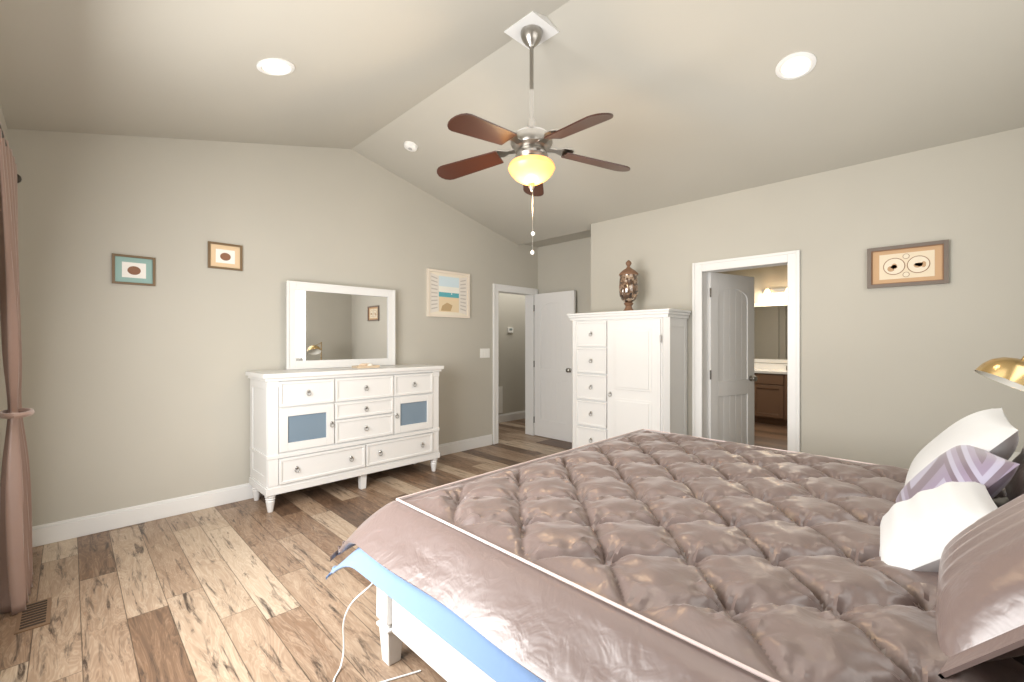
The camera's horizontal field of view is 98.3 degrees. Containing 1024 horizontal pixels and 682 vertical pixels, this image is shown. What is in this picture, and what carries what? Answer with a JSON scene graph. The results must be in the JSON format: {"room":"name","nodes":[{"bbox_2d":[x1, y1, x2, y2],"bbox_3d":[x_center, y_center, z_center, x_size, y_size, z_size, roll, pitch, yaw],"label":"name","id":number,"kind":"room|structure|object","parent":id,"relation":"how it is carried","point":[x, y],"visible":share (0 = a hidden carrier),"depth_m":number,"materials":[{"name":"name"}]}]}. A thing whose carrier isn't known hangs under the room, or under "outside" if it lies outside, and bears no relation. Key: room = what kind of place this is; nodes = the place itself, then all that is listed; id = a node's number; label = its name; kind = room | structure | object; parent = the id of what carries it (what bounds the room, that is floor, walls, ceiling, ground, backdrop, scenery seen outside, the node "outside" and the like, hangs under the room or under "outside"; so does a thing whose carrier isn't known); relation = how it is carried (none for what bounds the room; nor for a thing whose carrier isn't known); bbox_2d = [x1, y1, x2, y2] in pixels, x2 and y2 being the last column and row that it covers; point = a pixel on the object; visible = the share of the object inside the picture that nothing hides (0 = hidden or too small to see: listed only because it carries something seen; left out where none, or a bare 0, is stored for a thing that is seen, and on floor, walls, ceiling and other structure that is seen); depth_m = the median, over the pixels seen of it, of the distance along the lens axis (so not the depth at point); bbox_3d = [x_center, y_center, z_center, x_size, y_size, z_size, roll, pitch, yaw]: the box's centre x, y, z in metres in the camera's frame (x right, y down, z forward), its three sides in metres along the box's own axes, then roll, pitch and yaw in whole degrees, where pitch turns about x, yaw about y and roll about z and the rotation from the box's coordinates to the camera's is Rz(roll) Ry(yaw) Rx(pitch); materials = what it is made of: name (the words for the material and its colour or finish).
{"room":"bedroom","nodes":[
{"label":"bedroom","id":0,"kind":"room"},
{"bbox_2d":[0,105,11,479],"bbox_3d":[-1.443,-0.443,0.962,5.140,3.600,0.120,0,0,45],"label":"wall","id":1,"kind":"structure","parent":0,"point":[8,132],"depth_m":2.63,"materials":[{"name":"paint"}]},
{"bbox_2d":[0,122,34,615],"bbox_3d":[-1.541,0.175,1.252,4.050,2.356,0.150,0,0,45],"label":"curtain","id":2,"kind":"object","parent":1,"relation":"hanging from","point":[16,564],"visible":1,"depth_m":2.24,"materials":[{"name":"brown fabric"}]},
{"bbox_2d":[12,129,551,525],"bbox_3d":[-0.099,-0.443,6.067,0.120,3.600,9.240,0,0,45],"label":"wall","id":3,"kind":"structure","parent":0,"point":[134,395],"depth_m":3.55,"materials":[{"name":"paint"}]},
{"bbox_2d":[112,253,154,285],"bbox_3d":[-2.794,-0.523,3.275,0.245,0.215,0.018,0,0,-45],"label":"framed picture","id":4,"kind":"object","parent":3,"relation":"attached to","point":[132,270],"visible":1,"depth_m":3.27,"materials":[{"name":"brown metal"}]},
{"bbox_2d":[208,241,242,270],"bbox_3d":[-2.384,-0.703,3.685,0.245,0.215,0.018,0,0,-45],"label":"framed picture","id":5,"kind":"object","parent":3,"relation":"attached to","point":[225,256],"visible":1,"depth_m":3.68,"materials":[{"name":"brown metal"}]},
{"bbox_2d":[32,250,799,546],"bbox_3d":[1.315,0.247,4.568,6.100,2.220,9.120,0,0,45],"label":"baseboard","id":6,"kind":"structure","parent":3,"relation":"attached to","point":[53,532],"depth_m":3.83,"materials":[{"name":"white wood"}]},
{"bbox_2d":[427,268,469,317],"bbox_3d":[-0.753,-0.558,5.307,0.620,0.550,0.030,0,0,-45],"label":"framed picture","id":7,"kind":"object","parent":3,"relation":"in","point":[448,293],"depth_m":5.29,"materials":[{"name":"beige"}]},
{"bbox_2d":[480,348,489,357],"bbox_3d":[-0.348,0.157,5.726,0.010,0.120,0.165,0,0,45],"label":"switch plate","id":8,"kind":"object","parent":3,"relation":"attached to","point":[485,353],"visible":1,"depth_m":5.72,"materials":[{"name":"white plastic"}]},
{"bbox_2d":[498,386,502,412],"bbox_3d":[-0.318,0.977,7.240,0.012,0.440,0.450,0,0,45],"label":"air vent","id":9,"kind":"object","parent":3,"relation":"in","point":[500,399],"visible":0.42,"depth_m":7.36,"materials":[{"name":"white"}]},
{"bbox_2d":[507,327,512,332],"bbox_3d":[-0.027,-0.185,7.522,0.024,0.085,0.120,0,0,45],"label":"thermostat","id":10,"kind":"object","parent":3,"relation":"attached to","point":[509,330],"visible":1,"depth_m":7.49,"materials":[{"name":"white plastic"}]},
{"bbox_2d":[0,418,786,681],"bbox_3d":[1.351,1.405,4.603,6.340,0.104,9.220,0,0,45],"label":"floor","id":11,"kind":"structure","parent":0,"point":[244,591],"depth_m":2.38,"materials":[{"name":"brown wood"}]},
{"bbox_2d":[14,597,51,634],"bbox_3d":[-2.364,1.353,2.190,0.300,0.008,0.115,0,0,45],"label":"floor vent","id":12,"kind":"object","parent":11,"relation":"in","point":[36,614],"visible":0.94,"depth_m":2.17,"materials":[{"name":"brown metal"}]},
{"bbox_2d":[245,363,443,512],"bbox_3d":[-1.487,0.786,4.188,1.704,1.143,0.495,0,0,-45],"label":"dresser","id":13,"kind":"object","parent":11,"relation":"on","point":[314,427],"visible":1,"depth_m":3.86,"materials":[{"name":"painted wood"},{"name":"metal"},{"name":"glass"}]},
{"bbox_2d":[286,280,394,369],"bbox_3d":[-1.636,-0.142,4.337,1.078,0.794,0.054,0,0,-45],"label":"dresser mirror","id":14,"kind":"object","parent":13,"relation":"attached to","point":[331,326],"visible":1,"depth_m":4.28,"materials":[{"name":"white mirror"}]},
{"bbox_2d":[351,363,379,368],"bbox_3d":[-1.414,0.236,4.285,0.228,0.043,0.128,0,0,-45],"label":"tray","id":15,"kind":"object","parent":13,"relation":"on","point":[367,365],"depth_m":4.24,"materials":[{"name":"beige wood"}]},
{"bbox_2d":[333,583,420,681],"bbox_3d":[-0.580,1.176,1.804,0.278,0.363,0.310,0,0,45],"label":"cord","id":16,"kind":"object","parent":11,"relation":"on","point":[397,677],"visible":1,"depth_m":1.83,"materials":[{"name":"white plastic"}]},
{"bbox_2d":[567,308,691,448],"bbox_3d":[1.172,0.532,4.552,1.156,1.650,0.480,0,0,45],"label":"armoire","id":17,"kind":"object","parent":11,"relation":"on","point":[629,371],"visible":0.67,"depth_m":4.31,"materials":[{"name":"white wood"}]},
{"bbox_2d":[619,260,638,310],"bbox_3d":[1.188,-0.559,4.511,0.196,0.532,0.196,0,0,45],"label":"urn","id":18,"kind":"object","parent":17,"relation":"on","point":[628,287],"visible":0.94,"depth_m":4.44,"materials":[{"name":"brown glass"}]},
{"bbox_2d":[326,408,1023,681],"bbox_3d":[0.941,0.642,1.866,2.519,1.430,2.469,0,0,45],"label":"bed","id":19,"kind":"object","parent":11,"relation":"on","point":[647,555],"visible":1,"depth_m":1.30,"materials":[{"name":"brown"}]},
{"bbox_2d":[903,408,1019,515],"bbox_3d":[1.915,0.498,1.904,0.322,0.380,0.760,0,0,45],"label":"pillow","id":20,"kind":"object","parent":19,"relation":"on","point":[989,430],"depth_m":1.71,"materials":[{"name":"white fabric"}]},
{"bbox_2d":[754,375,786,425],"bbox_3d":[4.337,0.942,7.378,2.400,0.830,0.564,0,0,45],"label":"bathroom vanity","id":21,"kind":"object","parent":11,"relation":"on","point":[770,395],"depth_m":7.15,"materials":[{"name":"brown wood"}]},
{"bbox_2d":[754,367,786,374],"bbox_3d":[4.333,0.507,7.374,2.420,0.040,0.576,0,0,45],"label":"countertop","id":22,"kind":"structure","parent":21,"relation":"on","point":[757,370],"depth_m":7.21,"materials":[{"name":"beige stone"}]},
{"bbox_2d":[1009,452,1020,460],"bbox_3d":[2.871,1.007,2.291,0.644,0.700,0.439,0,0,-45],"label":"nightstand","id":23,"kind":"object","parent":11,"relation":"on","point":[1013,456],"depth_m":2.54,"materials":[{"name":"white"}]},
{"bbox_2d":[975,356,1023,390],"bbox_3d":[2.644,0.337,2.180,0.513,0.640,0.468,0,0,45],"label":"table lamp","id":24,"kind":"object","parent":23,"relation":"on","point":[1008,371],"visible":1,"depth_m":2.17,"materials":[{"name":"gold metal"}]},
{"bbox_2d":[0,0,1023,246],"bbox_3d":[1.351,-1.693,4.603,6.340,0.720,9.220,0,0,45],"label":"ceiling","id":25,"kind":"structure","parent":0,"point":[698,98],"depth_m":2.83,"materials":[{"name":"paint"}]},
{"bbox_2d":[256,58,294,75],"bbox_3d":[-1.421,-1.648,2.666,0.210,0.058,0.205,0,0,45],"label":"recessed light","id":26,"kind":"object","parent":25,"relation":"in","point":[276,66],"visible":1,"depth_m":2.66,"materials":[{"name":"white plastic"}]},
{"bbox_2d":[404,141,417,151],"bbox_3d":[-0.963,-1.847,4.213,0.132,0.060,0.131,0,0,45],"label":"smoke detector","id":27,"kind":"object","parent":25,"relation":"attached to","point":[410,146],"visible":0.98,"depth_m":4.18,"materials":[{"name":"white plastic"}]},
{"bbox_2d":[437,11,629,254],"bbox_3d":[0.103,-1.250,2.683,1.260,1.425,1.235,0,0,45],"label":"ceiling fan","id":28,"kind":"object","parent":25,"relation":"hanging from","point":[531,168],"visible":1,"depth_m":2.66,"materials":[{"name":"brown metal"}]},
{"bbox_2d":[775,51,816,79],"bbox_3d":[1.711,-1.658,2.672,0.210,0.058,0.205,0,0,45],"label":"recessed light","id":29,"kind":"object","parent":25,"relation":"in","point":[795,65],"visible":1,"depth_m":2.66,"materials":[{"name":"white"}]},
{"bbox_2d":[556,238,587,312],"bbox_3d":[1.089,-0.443,5.911,1.060,3.600,0.240,0,0,45],"label":"wall","id":30,"kind":"structure","parent":0,"point":[571,256],"depth_m":5.97,"materials":[{"name":"paint"}]},
{"bbox_2d":[534,290,575,441],"bbox_3d":[0.580,0.339,6.126,0.713,2.020,0.170,0,0,45],"label":"hall door","id":31,"kind":"structure","parent":30,"relation":"in","point":[553,371],"depth_m":6.11,"materials":[{"name":"white wood"}]},
{"bbox_2d":[754,302,786,362],"bbox_3d":[4.662,-0.143,7.441,1.230,1.040,0.025,0,0,45],"label":"bathroom mirror","id":32,"kind":"object","parent":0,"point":[770,332],"depth_m":7.64,"materials":[{"name":"white"}]},
{"bbox_2d":[588,127,1023,468],"bbox_3d":[2.284,-0.443,3.882,3.740,3.600,0.120,0,0,45],"label":"wall","id":33,"kind":"structure","parent":0,"point":[929,342],"depth_m":3.19,"materials":[{"name":"paint"}]},
{"bbox_2d":[708,273,756,444],"bbox_3d":[2.224,0.339,4.494,0.713,2.020,0.170,0,0,-29],"label":"door","id":34,"kind":"structure","parent":33,"relation":"in","point":[732,378],"depth_m":4.47,"materials":[{"name":"white wood"}]},
{"bbox_2d":[867,239,948,288],"bbox_3d":[2.854,-0.548,3.207,0.440,0.300,0.028,0,0,45],"label":"framed picture","id":35,"kind":"object","parent":33,"relation":"attached to","point":[922,263],"visible":1,"depth_m":3.20,"materials":[{"name":"brown wood"}]},
{"bbox_2d":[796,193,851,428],"bbox_3d":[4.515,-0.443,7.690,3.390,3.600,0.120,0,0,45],"label":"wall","id":36,"kind":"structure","parent":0,"point":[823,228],"depth_m":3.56,"materials":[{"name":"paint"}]},
{"bbox_2d":[754,363,786,370],"bbox_3d":[4.531,0.437,7.572,2.420,0.100,0.016,0,0,45],"label":"backsplash","id":37,"kind":"structure","parent":36,"relation":"attached to","point":[769,366],"depth_m":7.58,"materials":[{"name":"beige tile"}]},
{"bbox_2d":[762,288,786,294],"bbox_3d":[4.617,-0.841,7.375,0.840,0.105,0.180,0,0,45],"label":"sconce","id":38,"kind":"object","parent":36,"relation":"attached to","point":[767,291],"visible":0.35,"depth_m":7.54,"materials":[{"name":"white glass"}]}
]}

